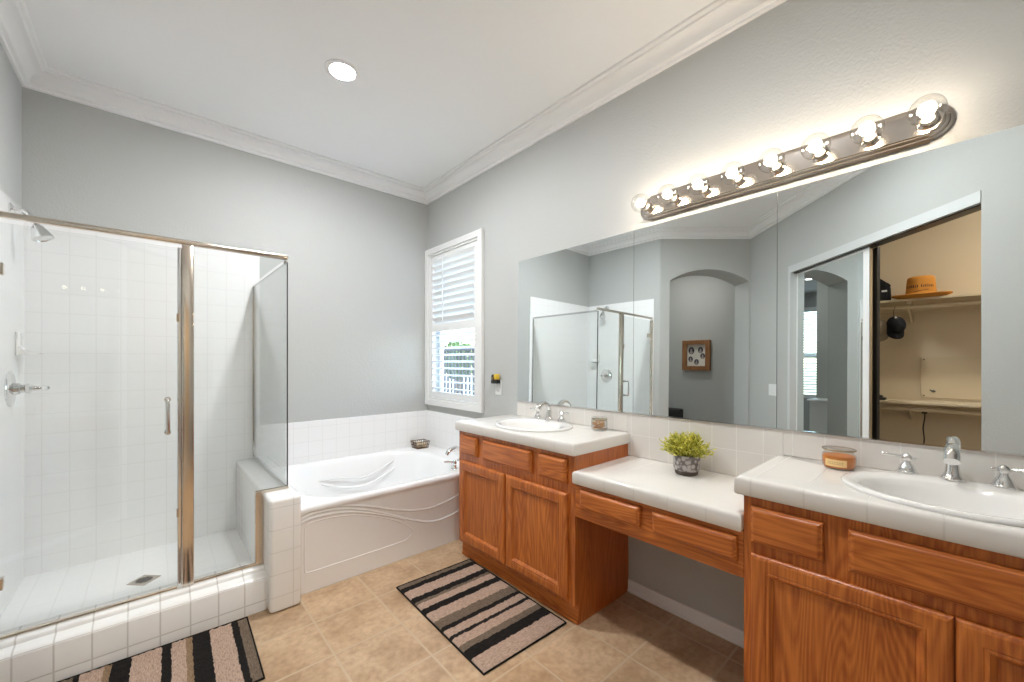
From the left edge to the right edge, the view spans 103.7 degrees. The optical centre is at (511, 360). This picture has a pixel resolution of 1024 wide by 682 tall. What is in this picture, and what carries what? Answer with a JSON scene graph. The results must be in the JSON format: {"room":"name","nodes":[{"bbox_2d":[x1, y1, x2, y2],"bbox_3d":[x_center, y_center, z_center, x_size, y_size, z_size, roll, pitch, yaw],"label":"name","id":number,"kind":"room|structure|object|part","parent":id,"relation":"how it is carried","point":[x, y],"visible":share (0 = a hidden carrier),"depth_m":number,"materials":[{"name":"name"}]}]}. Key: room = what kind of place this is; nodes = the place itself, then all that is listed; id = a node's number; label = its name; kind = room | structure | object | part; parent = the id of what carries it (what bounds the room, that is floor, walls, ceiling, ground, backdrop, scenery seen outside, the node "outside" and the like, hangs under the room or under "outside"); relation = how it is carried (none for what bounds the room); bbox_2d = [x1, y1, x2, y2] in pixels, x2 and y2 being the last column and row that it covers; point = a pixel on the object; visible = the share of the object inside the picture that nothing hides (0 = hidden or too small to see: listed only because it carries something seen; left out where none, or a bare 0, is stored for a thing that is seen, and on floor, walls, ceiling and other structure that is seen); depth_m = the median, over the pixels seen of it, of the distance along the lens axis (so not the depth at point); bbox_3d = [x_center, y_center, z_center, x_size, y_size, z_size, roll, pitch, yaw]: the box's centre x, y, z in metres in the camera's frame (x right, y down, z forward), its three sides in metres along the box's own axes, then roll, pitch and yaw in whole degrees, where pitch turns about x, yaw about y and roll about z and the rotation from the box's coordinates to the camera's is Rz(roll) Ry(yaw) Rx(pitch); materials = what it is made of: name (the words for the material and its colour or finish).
{"room":"bathroom","nodes":[
{"label":"bathroom","id":0,"kind":"room"},
{"bbox_2d":[0,42,23,616],"bbox_3d":[-2.199,-0.151,1.621,0.149,2.660,0.988,0,0,-42],"label":"wall","id":1,"kind":"structure","parent":0,"point":[11,231],"depth_m":1.86,"materials":[{"name":"white tile"}]},
{"bbox_2d":[4,371,49,406],"bbox_3d":[-2.230,0.127,1.859,0.122,0.160,0.160,0,0,-42],"label":"shower valve","id":2,"kind":"object","parent":1,"relation":"attached to","point":[11,388],"visible":1,"depth_m":1.82,"materials":[{"name":"silver metal"}]},
{"bbox_3d":[-2.225,0.127,1.863,0.110,0.060,0.060,0,0,-42],"label":"handle","id":3,"kind":"part","parent":2,"relation":"part of","materials":[{"name":"silver metal"}]},
{"bbox_2d":[15,332,44,355],"bbox_3d":[-2.343,-0.083,1.957,0.083,0.113,0.090,0,0,-42],"label":"soap dish","id":4,"kind":"object","parent":1,"relation":"attached to","point":[20,350],"visible":1,"depth_m":1.92,"materials":[{"name":"white ceramic"}]},
{"bbox_3d":[-2.370,-0.083,1.932,0.009,0.113,0.090,0,0,-42],"label":"plate","id":5,"kind":"part","parent":4,"relation":"part of","materials":[{"name":"white ceramic"}]},
{"bbox_2d":[18,346,44,354],"bbox_3d":[-2.340,-0.052,1.959,0.076,0.049,0.084,0,0,-42],"label":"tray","id":6,"kind":"object","parent":4,"relation":"on","point":[21,350],"depth_m":1.92,"materials":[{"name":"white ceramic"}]},
{"bbox_2d":[8,202,54,241],"bbox_3d":[-2.223,-0.638,1.863,0.138,0.162,0.076,0,0,-42],"label":"shower fixture","id":7,"kind":"object","parent":1,"relation":"attached to","point":[39,233],"visible":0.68,"depth_m":1.86,"materials":[{"name":"silver metal"}]},
{"bbox_3d":[-2.251,-0.674,1.851,0.077,0.057,0.017,0,0,-42],"label":"arm","id":8,"kind":"part","parent":7,"relation":"part of","materials":[{"name":"silver metal"}]},
{"bbox_2d":[0,0,786,204],"bbox_3d":[-0.321,-1.435,0.846,2.992,0.094,4.646,0,0,-42],"label":"trim","id":9,"kind":"structure","parent":1,"relation":"attached to","point":[719,18],"depth_m":2.20,"materials":[{"name":"white paint"}]},
{"bbox_2d":[0,529,250,631],"bbox_3d":[-1.869,1.136,2.023,0.897,0.085,0.828,0,0,-42],"label":"floor","id":10,"kind":"structure","parent":0,"point":[38,597],"depth_m":2.03,"materials":[{"name":"white tile"}]},
{"bbox_2d":[126,575,160,585],"bbox_3d":[-1.833,1.092,2.004,0.092,0.004,0.092,0,0,3],"label":"shower drain","id":11,"kind":"object","parent":10,"relation":"on","point":[143,580],"visible":1,"depth_m":2.00,"materials":[{"name":"silver metal"}]},
{"bbox_2d":[22,87,426,576],"bbox_3d":[-1.705,-0.151,2.799,2.455,2.660,0.129,0,0,-42],"label":"wall","id":12,"kind":"structure","parent":0,"point":[100,462],"depth_m":2.41,"materials":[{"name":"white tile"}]},
{"bbox_2d":[260,410,473,467],"bbox_3d":[-0.898,0.657,2.776,1.282,0.442,0.998,0,0,-42],"label":"tub surround","id":13,"kind":"object","parent":12,"relation":"attached to","point":[316,440],"visible":0.48,"depth_m":3.12,"materials":[{"name":"white tile"}]},
{"bbox_2d":[236,457,300,612],"bbox_3d":[-1.414,0.912,2.290,0.136,0.532,1.036,0,0,-42],"label":"wall","id":14,"kind":"structure","parent":0,"point":[281,508],"depth_m":1.93,"materials":[{"name":"white tile"}]},
{"bbox_2d":[24,0,713,186],"bbox_3d":[-1.648,-1.512,1.545,4.500,0.060,8.100,0,0,-42],"label":"ceiling","id":15,"kind":"structure","parent":0,"point":[440,82],"depth_m":1.98,"materials":[{"name":"white paint"}]},
{"bbox_2d":[324,59,359,82],"bbox_3d":[-0.865,-1.478,2.053,0.168,0.007,0.168,0,0,-42],"label":"recessed light","id":16,"kind":"object","parent":15,"relation":"in","point":[341,70],"visible":1,"depth_m":2.04,"materials":[{"name":"white glass"}]},
{"bbox_2d":[240,539,743,681],"bbox_3d":[-0.326,1.204,0.875,3.060,0.050,4.696,0,0,-42],"label":"floor","id":17,"kind":"structure","parent":0,"point":[359,628],"depth_m":1.67,"materials":[{"name":"beige tile"}]},
{"bbox_2d":[0,560,266,681],"bbox_3d":[-1.550,1.085,1.667,0.897,0.188,0.152,0,0,-42],"label":"shower curb","id":18,"kind":"object","parent":17,"relation":"on","point":[56,652],"visible":0.89,"depth_m":1.61,"materials":[{"name":"white tile"}]},
{"bbox_2d":[0,211,287,639],"bbox_3d":[-1.784,0.228,2.018,0.998,1.523,0.932,0,0,-42],"label":"shower door frame","id":19,"kind":"structure","parent":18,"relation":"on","point":[185,255],"depth_m":1.76,"materials":[{"name":"silver metal"}]},
{"bbox_3d":[-1.668,0.986,1.571,0.553,0.008,0.020,0,0,-42],"label":"door sill","id":20,"kind":"part","parent":19,"relation":"part of","materials":[{"name":"silver metal"}]},
{"bbox_3d":[-1.511,-0.523,1.713,0.997,0.022,0.026,0,0,-42],"label":"header rail","id":21,"kind":"part","parent":19,"relation":"part of","materials":[{"name":"silver metal"}]},
{"bbox_3d":[-1.485,0.236,1.734,0.022,0.163,0.112,0,0,-42],"label":"handle","id":22,"kind":"part","parent":19,"relation":"part of","materials":[{"name":"silver metal"}]},
{"bbox_3d":[-1.435,0.239,1.779,0.042,1.502,0.036,0,0,-42],"label":"post","id":23,"kind":"part","parent":19,"relation":"part of","materials":[{"name":"silver metal"}]},
{"bbox_2d":[57,616,264,681],"bbox_3d":[-1.357,1.171,1.418,0.770,0.013,0.465,0,0,-40],"label":"bath rug","id":24,"kind":"object","parent":17,"relation":"on","point":[228,652],"visible":1,"depth_m":1.56,"materials":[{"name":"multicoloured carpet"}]},
{"bbox_2d":[271,445,458,594],"bbox_3d":[-0.908,0.957,2.780,1.272,0.443,0.958,0,0,-42],"label":"bathtub","id":25,"kind":"object","parent":17,"relation":"on","point":[362,513],"visible":0.82,"depth_m":2.42,"materials":[{"name":"white ceramic"}]},
{"bbox_2d":[411,439,429,448],"bbox_3d":[-0.777,0.705,3.407,0.130,0.060,0.112,0,0,-42],"label":"basket","id":26,"kind":"object","parent":25,"relation":"on","point":[424,440],"visible":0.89,"depth_m":3.40,"materials":[{"name":"brown wicker"}]},
{"bbox_2d":[444,446,458,469],"bbox_3d":[-0.421,0.678,2.853,0.132,0.116,0.310,0,0,4],"label":"tub faucet","id":27,"kind":"object","parent":25,"relation":"on","point":[450,450],"visible":0.73,"depth_m":2.88,"materials":[{"name":"silver metal"}]},
{"bbox_3d":[-0.408,0.705,2.720,0.099,0.062,0.056,0,0,-42],"label":"handle","id":28,"kind":"part","parent":27,"relation":"part of","materials":[{"name":"silver metal"}]},
{"bbox_3d":[-0.417,0.678,2.939,0.167,0.116,0.060,0,0,-42],"label":"spout","id":29,"kind":"part","parent":27,"relation":"part of","materials":[{"name":"silver metal"}]},
{"bbox_2d":[396,559,566,674],"bbox_3d":[-0.178,1.171,1.943,0.463,0.013,0.763,0,0,-40],"label":"bath rug","id":30,"kind":"object","parent":17,"relation":"on","point":[489,621],"visible":1,"depth_m":1.86,"materials":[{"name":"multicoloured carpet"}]},
{"bbox_2d":[459,431,627,624],"bbox_3d":[0.131,0.799,2.249,0.446,0.760,0.901,0,0,-42],"label":"bathroom vanity","id":31,"kind":"object","parent":17,"relation":"on","point":[518,521],"visible":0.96,"depth_m":1.97,"materials":[{"name":"brown wood"}]},
{"bbox_3d":[-0.253,0.497,2.359,0.019,0.110,0.164,0,0,-42],"label":"drawer","id":32,"kind":"part","parent":31,"relation":"part of","materials":[{"name":"brown wood"}]},
{"bbox_3d":[-0.172,0.834,2.272,0.002,0.353,0.283,0,0,-42],"label":"panel","id":33,"kind":"part","parent":31,"relation":"part of","materials":[{"name":"brown wood"}]},
{"bbox_3d":[-0.174,0.834,2.270,0.019,0.476,0.406,0,0,-42],"label":"door","id":34,"kind":"part","parent":31,"relation":"part of","materials":[{"name":"brown wood"}]},
{"bbox_3d":[-0.033,0.497,2.113,0.019,0.110,0.388,0,0,-42],"label":"drawer","id":35,"kind":"part","parent":31,"relation":"part of","materials":[{"name":"brown wood"}]},
{"bbox_3d":[-0.014,0.755,2.120,0.018,0.672,0.901,0,0,-42],"label":"frame","id":36,"kind":"part","parent":31,"relation":"part of","materials":[{"name":"brown wood"}]},
{"bbox_3d":[-0.007,1.171,2.128,0.006,0.014,0.897,0,0,-42],"label":"toe moulding","id":37,"kind":"part","parent":31,"relation":"part of","materials":[{"name":"brown wood"}]},
{"bbox_3d":[0.111,0.834,1.955,0.002,0.353,0.294,0,0,-42],"label":"panel","id":38,"kind":"part","parent":31,"relation":"part of","materials":[{"name":"brown wood"}]},
{"bbox_3d":[0.109,0.834,1.954,0.019,0.476,0.416,0,0,-42],"label":"door","id":39,"kind":"part","parent":31,"relation":"part of","materials":[{"name":"brown wood"}]},
{"bbox_2d":[455,414,629,455],"bbox_3d":[0.131,0.391,2.247,0.450,0.056,0.926,0,0,-42],"label":"countertop","id":40,"kind":"structure","parent":31,"relation":"on","point":[579,440],"depth_m":1.99,"materials":[{"name":"white stone"}]},
{"bbox_2d":[495,418,572,431],"bbox_3d":[0.117,0.417,2.256,0.396,0.134,0.476,0,0,-42],"label":"sink","id":41,"kind":"object","parent":40,"relation":"in","point":[515,424],"visible":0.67,"depth_m":2.34,"materials":[{"name":"white ceramic"}]},
{"bbox_2d":[530,401,568,421],"bbox_3d":[0.191,0.293,2.372,0.139,0.114,0.310,0,0,-42],"label":"sink faucet","id":42,"kind":"object","parent":40,"relation":"on","point":[540,405],"visible":1,"depth_m":2.37,"materials":[{"name":"silver metal"}]},
{"bbox_3d":[0.149,0.320,2.485,0.052,0.061,0.085,0,0,-42],"label":"handle","id":43,"kind":"part","parent":42,"relation":"part of","materials":[{"name":"silver metal"}]},
{"bbox_3d":[0.190,0.293,2.371,0.136,0.114,0.054,0,0,-42],"label":"spout","id":44,"kind":"part","parent":42,"relation":"part of","materials":[{"name":"silver metal"}]},
{"bbox_3d":[0.299,0.320,2.317,0.052,0.061,0.085,0,0,-42],"label":"handle","id":45,"kind":"part","parent":42,"relation":"part of","materials":[{"name":"silver metal"}]},
{"bbox_2d":[591,416,607,431],"bbox_3d":[0.456,0.327,2.099,0.084,0.070,0.084,0,0,-42],"label":"jar","id":46,"kind":"object","parent":40,"relation":"on","point":[597,420],"visible":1,"depth_m":2.09,"materials":[{"name":"clear glass"}]},
{"bbox_3d":[0.187,0.497,1.867,0.019,0.110,0.174,0,0,-42],"label":"drawer","id":47,"kind":"part","parent":31,"relation":"part of","materials":[{"name":"brown wood"}]},
{"bbox_2d":[744,495,1023,681],"bbox_3d":[1.187,0.799,1.067,0.446,0.760,0.909,0,0,-42],"label":"bathroom vanity","id":48,"kind":"object","parent":17,"relation":"on","point":[828,598],"visible":0.92,"depth_m":1.04,"materials":[{"name":"brown wood"}]},
{"bbox_3d":[0.800,0.504,1.179,0.019,0.111,0.181,0,0,-42],"label":"drawer","id":49,"kind":"part","parent":48,"relation":"part of","materials":[{"name":"brown wood"}]},
{"bbox_3d":[0.883,0.833,1.090,0.002,0.355,0.300,0,0,-42],"label":"panel","id":50,"kind":"part","parent":48,"relation":"part of","materials":[{"name":"brown wood"}]},
{"bbox_3d":[0.881,0.833,1.088,0.019,0.478,0.422,0,0,-42],"label":"door","id":51,"kind":"part","parent":48,"relation":"part of","materials":[{"name":"brown wood"}]},
{"bbox_2d":[734,455,1023,558],"bbox_3d":[1.182,0.391,1.070,0.450,0.056,0.937,0,0,-42],"label":"countertop","id":52,"kind":"structure","parent":48,"relation":"on","point":[805,483],"depth_m":1.07,"materials":[{"name":"white tile"}]},
{"bbox_2d":[822,445,856,469],"bbox_3d":[1.110,0.328,1.365,0.094,0.068,0.094,0,0,-42],"label":"candle jar","id":53,"kind":"object","parent":52,"relation":"on","point":[840,461],"visible":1,"depth_m":1.34,"materials":[{"name":"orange glass"}]},
{"bbox_3d":[1.110,0.298,1.365,0.088,0.008,0.088,0,0,-42],"label":"lid","id":54,"kind":"part","parent":53,"relation":"part of","materials":[{"name":"clear glass"}]},
{"bbox_2d":[841,471,1023,526],"bbox_3d":[1.178,0.417,1.067,0.396,0.134,0.476,0,0,-42],"label":"sink","id":55,"kind":"object","parent":52,"relation":"in","point":[968,499],"visible":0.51,"depth_m":1.13,"materials":[{"name":"white ceramic"}]},
{"bbox_2d":[881,443,1023,489],"bbox_3d":[1.272,0.293,1.162,0.139,0.114,0.310,0,0,-42],"label":"sink faucet","id":56,"kind":"object","parent":52,"relation":"on","point":[951,453],"visible":1,"depth_m":1.14,"materials":[{"name":"silver metal"}]},
{"bbox_3d":[1.229,0.320,1.275,0.052,0.061,0.085,0,0,-42],"label":"handle","id":57,"kind":"part","parent":56,"relation":"part of","materials":[{"name":"silver metal"}]},
{"bbox_3d":[1.271,0.293,1.161,0.136,0.114,0.054,0,0,-42],"label":"spout","id":58,"kind":"part","parent":56,"relation":"part of","materials":[{"name":"silver metal"}]},
{"bbox_3d":[1.379,0.320,1.107,0.052,0.061,0.085,0,0,-42],"label":"handle","id":59,"kind":"part","parent":56,"relation":"part of","materials":[{"name":"silver metal"}]},
{"bbox_3d":[1.024,0.504,0.929,0.019,0.111,0.383,0,0,-42],"label":"drawer","id":60,"kind":"part","parent":48,"relation":"part of","materials":[{"name":"brown wood"}]},
{"bbox_3d":[1.165,0.833,0.770,0.019,0.478,0.422,0,0,-42],"label":"door","id":61,"kind":"part","parent":48,"relation":"part of","materials":[{"name":"brown wood"}]},
{"bbox_3d":[1.167,0.833,0.772,0.002,0.355,0.300,0,0,-42],"label":"panel","id":62,"kind":"part","parent":48,"relation":"part of","materials":[{"name":"brown wood"}]},
{"bbox_2d":[427,0,1023,630],"bbox_3d":[0.908,-0.151,1.821,0.140,2.660,5.108,0,0,-42],"label":"wall","id":63,"kind":"structure","parent":0,"point":[799,69],"depth_m":1.72,"materials":[{"name":"grey paint"}]},
{"bbox_2d":[425,228,483,412],"bbox_3d":[-0.437,-0.296,3.301,0.165,1.355,0.824,0,0,-42],"label":"window","id":64,"kind":"structure","parent":63,"relation":"in","point":[478,235],"depth_m":3.16,"materials":[{"name":"white paint"}]},
{"bbox_3d":[-0.401,-0.301,3.358,0.035,1.240,0.745,0,0,-42],"label":"sash","id":65,"kind":"part","parent":64,"relation":"part of","materials":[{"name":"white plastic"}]},
{"bbox_2d":[431,241,476,401],"bbox_3d":[-0.471,-0.296,3.273,0.082,1.214,0.685,0,0,-44],"label":"window shutter","id":66,"kind":"object","parent":64,"relation":"attached to","point":[453,272],"visible":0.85,"depth_m":3.25,"materials":[{"name":"white paint"}]},
{"bbox_3d":[-0.578,-0.306,3.341,0.008,1.100,0.010,0,0,-42],"label":"tilt rod","id":67,"kind":"part","parent":66,"relation":"part of","materials":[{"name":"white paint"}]},
{"bbox_2d":[495,380,501,394],"bbox_3d":[-0.096,0.186,2.835,0.007,0.108,0.067,0,0,-42],"label":"wall outlet","id":68,"kind":"object","parent":63,"relation":"attached to","point":[498,387],"visible":0.82,"depth_m":2.83,"materials":[{"name":"white plastic"}]},
{"bbox_2d":[491,374,499,383],"bbox_3d":[-0.115,0.124,2.823,0.039,0.068,0.065,0,0,-42],"label":"air freshener","id":69,"kind":"object","parent":68,"relation":"attached to","point":[495,378],"visible":1,"depth_m":2.80,"materials":[{"name":"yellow plastic"}]},
{"bbox_2d":[517,231,633,412],"bbox_3d":[0.326,-0.199,2.353,0.018,0.925,0.862,0,0,-42],"label":"wall mirror","id":70,"kind":"object","parent":63,"relation":"attached to","point":[576,304],"visible":0.97,"depth_m":2.29,"materials":[{"name":"white mirror"}]},
{"bbox_2d":[575,484,743,577],"bbox_3d":[0.658,0.612,1.659,0.446,0.148,0.679,0,0,-42],"label":"vanity drawers","id":71,"kind":"object","parent":63,"relation":"attached to","point":[722,548],"visible":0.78,"depth_m":1.45,"materials":[{"name":"brown wood"}]},
{"bbox_3d":[0.391,0.597,1.638,0.019,0.082,0.289,0,0,-42],"label":"drawer","id":72,"kind":"part","parent":71,"relation":"part of","materials":[{"name":"brown wood"}]},
{"bbox_2d":[572,455,743,531],"bbox_3d":[0.657,0.509,1.659,0.448,0.056,0.680,0,0,-42],"label":"countertop","id":73,"kind":"structure","parent":71,"relation":"on","point":[707,496],"depth_m":1.55,"materials":[{"name":"white stone"}]},
{"bbox_2d":[659,430,716,475],"bbox_3d":[0.738,0.389,1.710,0.232,0.185,0.217,0,0,31],"label":"potted plant","id":74,"kind":"object","parent":73,"relation":"on","point":[687,450],"visible":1,"depth_m":1.68,"materials":[{"name":"green plant"}]},
{"bbox_3d":[0.745,0.432,1.718,0.108,0.068,0.108,0,0,-42],"label":"pot","id":75,"kind":"part","parent":74,"relation":"part of","materials":[{"name":"grey ceramic"}]},
{"bbox_3d":[0.745,0.471,1.718,0.096,0.021,0.096,0,0,-42],"label":"pot","id":76,"kind":"part","parent":74,"relation":"part of","materials":[{"name":"brown"}]},
{"bbox_3d":[0.618,0.597,1.384,0.019,0.080,0.290,0,0,-42],"label":"drawer","id":77,"kind":"part","parent":71,"relation":"part of","materials":[{"name":"brown wood"}]},
{"bbox_2d":[627,579,743,647],"bbox_3d":[0.819,1.147,1.803,0.017,0.064,0.676,0,0,-42],"label":"baseboard","id":78,"kind":"structure","parent":63,"relation":"attached to","point":[732,634],"depth_m":1.82,"materials":[{"name":"white"}]},
{"bbox_2d":[633,192,776,428],"bbox_3d":[0.823,-0.199,1.798,0.018,0.925,0.624,0,0,-42],"label":"wall mirror","id":79,"kind":"object","parent":63,"relation":"attached to","point":[705,283],"visible":1,"depth_m":1.75,"materials":[{"name":"white mirror"}]},
{"bbox_2d":[517,401,1023,490],"bbox_3d":[0.848,0.373,1.776,0.010,0.216,2.434,0,0,-42],"label":"backsplash","id":80,"kind":"structure","parent":63,"relation":"attached to","point":[740,448],"depth_m":1.62,"materials":[{"name":"white tile"}]},
{"bbox_2d":[637,93,954,220],"bbox_3d":[0.941,-0.744,1.565,0.150,0.120,1.054,0,0,-42],"label":"vanity light","id":81,"kind":"object","parent":63,"relation":"attached to","point":[919,126],"visible":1,"depth_m":1.47,"materials":[{"name":"silver metal"}]},
{"bbox_2d":[643,201,653,212],"bbox_3d":[0.653,-0.744,1.937,0.030,0.054,0.054,0,0,-42],"label":"socket","id":82,"kind":"object","parent":81,"relation":"attached to","point":[649,205],"depth_m":1.93,"materials":[{"name":"silver metal"}]},
{"bbox_2d":[669,193,681,204],"bbox_3d":[0.742,-0.744,1.837,0.030,0.054,0.054,0,0,-42],"label":"socket","id":83,"kind":"object","parent":81,"relation":"attached to","point":[678,198],"depth_m":1.83,"materials":[{"name":"silver metal"}]},
{"bbox_2d":[699,183,711,195],"bbox_3d":[0.832,-0.744,1.736,0.030,0.054,0.054,0,0,-42],"label":"socket","id":84,"kind":"object","parent":81,"relation":"attached to","point":[706,190],"depth_m":1.73,"materials":[{"name":"silver metal"}]},
{"bbox_2d":[732,172,746,185],"bbox_3d":[0.921,-0.744,1.636,0.030,0.054,0.054,0,0,-42],"label":"socket","id":85,"kind":"object","parent":81,"relation":"attached to","point":[741,181],"depth_m":1.63,"materials":[{"name":"silver metal"}]},
{"bbox_2d":[769,160,785,174],"bbox_3d":[1.011,-0.744,1.536,0.030,0.054,0.054,0,0,-42],"label":"socket","id":86,"kind":"object","parent":81,"relation":"attached to","point":[779,168],"depth_m":1.53,"materials":[{"name":"silver metal"}]},
{"bbox_2d":[812,146,829,161],"bbox_3d":[1.100,-0.744,1.436,0.030,0.054,0.054,0,0,-42],"label":"socket","id":87,"kind":"object","parent":81,"relation":"attached to","point":[823,151],"depth_m":1.43,"materials":[{"name":"silver metal"}]},
{"bbox_2d":[860,130,880,146],"bbox_3d":[1.190,-0.744,1.336,0.030,0.054,0.054,0,0,-42],"label":"socket","id":88,"kind":"object","parent":81,"relation":"attached to","point":[876,135],"depth_m":1.33,"materials":[{"name":"silver metal"}]},
{"bbox_3d":[1.236,-0.744,1.197,0.098,0.085,0.085,0,0,-42],"label":"bulb","id":89,"kind":"part","parent":81,"relation":"part of","materials":[{"name":"clear glass"}]},
{"bbox_2d":[916,111,940,129],"bbox_3d":[1.279,-0.744,1.236,0.030,0.054,0.054,0,0,-42],"label":"socket","id":90,"kind":"object","parent":81,"relation":"attached to","point":[920,121],"depth_m":1.23,"materials":[{"name":"silver metal"}]},
{"bbox_2d":[777,125,1023,455],"bbox_3d":[1.344,-0.199,1.213,0.018,0.925,0.939,0,0,-42],"label":"wall mirror","id":91,"kind":"object","parent":63,"relation":"attached to","point":[900,282],"visible":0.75,"depth_m":1.29,"materials":[{"name":"white mirror"}]},
{"label":"outside","id":92,"kind":"structure","parent":0,"visible":0},
{"bbox_2d":[446,377,471,394],"bbox_3d":[6.999,1.403,23.677,38.020,0.050,34.000,0,0,-42],"label":"ground","id":93,"kind":"structure","parent":92,"point":[446,377],"depth_m":22.62,"materials":[{"name":"grey"}]},
{"bbox_2d":[444,341,471,393],"bbox_3d":[-1.556,0.381,11.498,1.284,2.001,1.239,0,0,-42],"label":"tree","id":94,"kind":"object","parent":93,"relation":"on","point":[454,344],"visible":0.2,"depth_m":11.29,"materials":[{"name":"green plant"}]},
{"bbox_2d":[444,346,473,394],"bbox_3d":[-0.320,0.548,6.364,0.080,1.660,3.000,0,0,-42],"label":"balcony railing","id":95,"kind":"object","parent":93,"relation":"on","point":[463,349],"visible":0.19,"depth_m":7.04,"materials":[{"name":"metal"}]},
{"bbox_3d":[-0.320,0.449,6.364,0.060,1.360,2.920,0,0,-42],"label":"rail","id":96,"kind":"part","parent":95,"relation":"part of","materials":[{"name":"grey paint"}]}
]}

